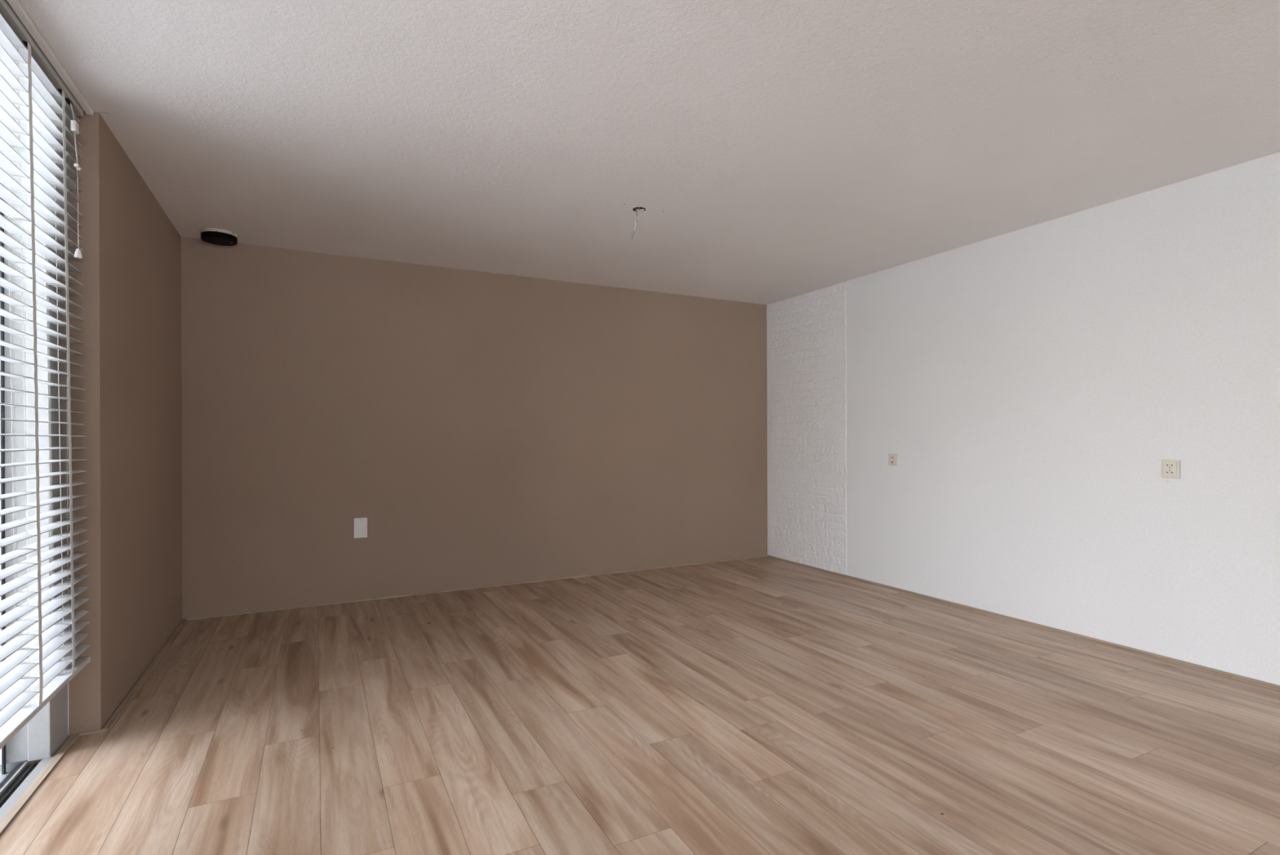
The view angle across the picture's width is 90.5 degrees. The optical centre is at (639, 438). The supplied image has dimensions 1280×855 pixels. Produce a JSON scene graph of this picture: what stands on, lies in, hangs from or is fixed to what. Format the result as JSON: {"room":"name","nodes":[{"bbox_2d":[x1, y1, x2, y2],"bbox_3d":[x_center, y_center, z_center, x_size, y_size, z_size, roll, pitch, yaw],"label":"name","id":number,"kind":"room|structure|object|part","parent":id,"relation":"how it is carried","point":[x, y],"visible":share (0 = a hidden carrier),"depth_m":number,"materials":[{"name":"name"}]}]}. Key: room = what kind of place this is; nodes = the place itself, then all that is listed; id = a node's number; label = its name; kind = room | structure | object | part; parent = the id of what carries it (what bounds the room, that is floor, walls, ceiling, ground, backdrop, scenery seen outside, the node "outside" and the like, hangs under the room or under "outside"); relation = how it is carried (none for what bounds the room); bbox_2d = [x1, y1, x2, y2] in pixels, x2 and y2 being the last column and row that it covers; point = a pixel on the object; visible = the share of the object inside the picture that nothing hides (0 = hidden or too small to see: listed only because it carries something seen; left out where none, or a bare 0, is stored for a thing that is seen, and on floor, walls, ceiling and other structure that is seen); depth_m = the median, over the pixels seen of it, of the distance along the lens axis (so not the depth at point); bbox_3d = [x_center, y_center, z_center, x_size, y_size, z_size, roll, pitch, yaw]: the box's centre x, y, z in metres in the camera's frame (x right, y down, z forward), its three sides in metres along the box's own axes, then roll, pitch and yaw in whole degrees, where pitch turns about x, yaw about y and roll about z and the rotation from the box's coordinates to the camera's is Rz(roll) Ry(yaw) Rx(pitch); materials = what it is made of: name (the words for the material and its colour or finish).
{"room":"empty living room","nodes":[
{"label":"empty living room","id":0,"kind":"room"},
{"bbox_2d":[67,111,182,736],"bbox_3d":[-2.864,-0.069,3.392,0.394,2.600,1.832,0,0,-27],"label":"wall","id":1,"kind":"structure","parent":0,"point":[131,267],"depth_m":2.96,"materials":[{"name":"beige paint"}]},
{"bbox_2d":[0,183,68,821],"bbox_3d":[-1.861,-0.057,1.440,0.200,2.630,2.559,0,0,-27],"label":"window","id":2,"kind":"structure","parent":1,"relation":"in","point":[43,734],"depth_m":2.42,"materials":[{"name":"glass"}]},
{"bbox_3d":[-1.812,1.242,1.396,0.008,0.032,2.278,0,0,-27],"label":"rail","id":3,"kind":"part","parent":2,"relation":"part of","materials":[{"name":"metal"}]},
{"bbox_2d":[0,733,79,834],"bbox_3d":[-1.755,1.225,1.491,0.028,0.006,2.558,0,0,-27],"label":"window sill","id":4,"kind":"structure","parent":2,"relation":"attached to","point":[11,813],"depth_m":2.24,"materials":[{"name":"brown wood"}]},
{"bbox_2d":[0,0,90,749],"bbox_3d":[-1.754,-0.225,1.510,0.096,2.293,2.486,0,0,-27],"label":"blind","id":5,"kind":"object","parent":2,"relation":"attached to","point":[38,111],"visible":1,"depth_m":2.19,"materials":[{"name":"white plastic"}]},
{"bbox_3d":[-2.074,-0.213,2.135,0.027,2.247,0.002,0,0,-27],"label":"lift cord","id":6,"kind":"part","parent":5,"relation":"part of","materials":[{"name":"white fabric"}]},
{"bbox_3d":[-1.738,0.912,1.515,0.052,0.020,2.484,0,0,-27],"label":"rail","id":7,"kind":"part","parent":5,"relation":"part of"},
{"bbox_3d":[-2.223,-0.212,2.425,0.027,2.247,0.002,0,0,-27],"label":"lift cord","id":8,"kind":"part","parent":5,"relation":"part of","materials":[{"name":"white fabric"}]},
{"bbox_3d":[-2.234,-1.036,2.505,0.029,0.581,0.010,0,0,-16],"label":"pull cord","id":9,"kind":"part","parent":5,"relation":"part of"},
{"bbox_2d":[6,0,93,115],"bbox_3d":[-1.718,-1.363,1.514,0.023,0.018,2.558,0,0,-27],"label":"trim","id":10,"kind":"structure","parent":1,"relation":"attached to","point":[15,5],"depth_m":2.23,"materials":[{"name":"white painted wood"}]},
{"bbox_2d":[79,728,107,735],"bbox_3d":[-2.281,1.225,2.647,0.088,0.008,0.017,0,0,-27],"label":"baseboard","id":11,"kind":"structure","parent":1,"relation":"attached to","point":[104,729],"depth_m":2.64,"materials":[{"name":"brown wood"}]},
{"bbox_2d":[102,618,186,728],"bbox_3d":[-2.672,1.227,3.486,0.019,0.008,1.833,0,0,-27],"label":"baseboard","id":12,"kind":"structure","parent":1,"relation":"attached to","point":[143,676],"depth_m":3.21,"materials":[{"name":"brown wood"}]},
{"bbox_2d":[181,236,767,619],"bbox_3d":[-1.042,-0.075,5.422,5.488,2.600,0.120,0,0,-27],"label":"wall","id":13,"kind":"structure","parent":0,"point":[486,428],"depth_m":5.09,"materials":[{"name":"beige paint"}]},
{"bbox_2d":[353,517,367,537],"bbox_3d":[-2.114,0.676,4.797,0.094,0.152,0.012,0,0,-27],"label":"blank wall plate","id":14,"kind":"object","parent":13,"relation":"attached to","point":[360,524],"visible":1,"depth_m":4.79,"materials":[{"name":"white plastic"}]},
{"bbox_2d":[186,555,767,619],"bbox_3d":[-0.881,1.220,5.426,4.926,0.009,0.013,0,0,-27],"label":"baseboard","id":15,"kind":"structure","parent":13,"relation":"attached to","point":[764,555],"depth_m":5.08,"materials":[{"name":"brown wood"}]},
{"bbox_2d":[0,555,1279,854],"bbox_3d":[1.365,1.277,0.944,5.292,0.120,10.280,0,0,-27],"label":"floor","id":16,"kind":"structure","parent":0,"point":[760,705],"depth_m":2.60,"materials":[{"name":"brown wood"}]},
{"bbox_2d":[17,0,1279,304],"bbox_3d":[1.260,-1.505,0.895,5.468,0.256,10.240,0,0,-27],"label":"ceiling","id":17,"kind":"structure","parent":0,"point":[772,151],"depth_m":2.73,"materials":[{"name":"paint"}]},
{"bbox_2d":[200,227,238,245],"bbox_3d":[-2.808,-1.339,4.233,0.216,0.058,0.218,0,0,-27],"label":"smoke detector","id":18,"kind":"object","parent":17,"relation":"attached to","point":[210,235],"visible":1,"depth_m":4.17,"materials":[{"name":"black plastic"}]},
{"bbox_2d":[632,207,645,212],"bbox_3d":[-0.004,-1.429,3.820,0.086,0.100,0.086,0,0,-27],"label":"outlet","id":19,"kind":"object","parent":17,"relation":"attached to","point":[642,209],"visible":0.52,"depth_m":3.85,"materials":[{"name":"plastic"}]},
{"bbox_2d":[631,207,639,238],"bbox_3d":[-0.021,-1.310,3.804,0.025,0.238,0.065,0,0,34],"label":"wires","id":20,"kind":"object","parent":19,"relation":"hanging from","point":[637,207],"visible":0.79,"depth_m":3.80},
{"bbox_2d":[845,151,1279,684],"bbox_3d":[3.690,-0.091,2.070,0.120,2.600,10.160,0,0,-27],"label":"wall","id":21,"kind":"structure","parent":0,"point":[1030,388],"depth_m":3.80,"materials":[{"name":"white paint"}]},
{"bbox_2d":[766,281,847,574],"bbox_3d":[1.563,-0.084,6.073,0.016,2.598,1.095,0,0,-27],"label":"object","id":22,"kind":"structure","parent":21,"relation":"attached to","point":[806,335],"depth_m":6.01,"materials":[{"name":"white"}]},
{"bbox_2d":[888,453,897,465],"bbox_3d":[2.045,0.172,5.132,0.017,0.096,0.083,0,0,-27],"label":"socket","id":23,"kind":"object","parent":21,"relation":"attached to","point":[892,458],"visible":1,"depth_m":5.12,"materials":[{"name":"beige plastic"}]},
{"bbox_3d":[2.040,0.172,5.131,0.005,0.072,0.061,0,0,-27],"label":"plate","id":24,"kind":"part","parent":23,"relation":"part of","materials":[{"name":"beige plastic"}]},
{"bbox_2d":[767,555,1279,688],"bbox_3d":[3.607,1.203,2.089,0.016,0.012,10.014,0,0,-27],"label":"baseboard","id":25,"kind":"structure","parent":21,"relation":"attached to","point":[847,575],"depth_m":3.92,"materials":[{"name":"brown wood"}]},
{"bbox_2d":[1161,459,1180,478],"bbox_3d":[2.899,0.166,3.465,0.017,0.099,0.081,0,0,-27],"label":"power socket","id":26,"kind":"object","parent":21,"relation":"attached to","point":[1170,468],"visible":1,"depth_m":3.46,"materials":[{"name":"beige plastic"}]},
{"bbox_3d":[2.894,0.165,3.463,0.005,0.077,0.059,0,0,-27],"label":"plate","id":27,"kind":"part","parent":26,"relation":"part of","materials":[{"name":"beige plastic"}]},
{"label":"outside","id":28,"kind":"structure","parent":0,"visible":0},
{"bbox_3d":[0.005,1.402,0.000,60.000,0.240,60.000,0,0,-27],"label":"paving","id":29,"kind":"object","parent":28,"visible":0},
{"bbox_2d":[0,760,27,782],"bbox_3d":[-2.391,1.345,1.273,1.096,0.170,2.750,0,0,-27],"label":"doorstep","id":30,"kind":"object","parent":29,"relation":"on","point":[9,766],"depth_m":2.42,"materials":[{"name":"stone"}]}
]}

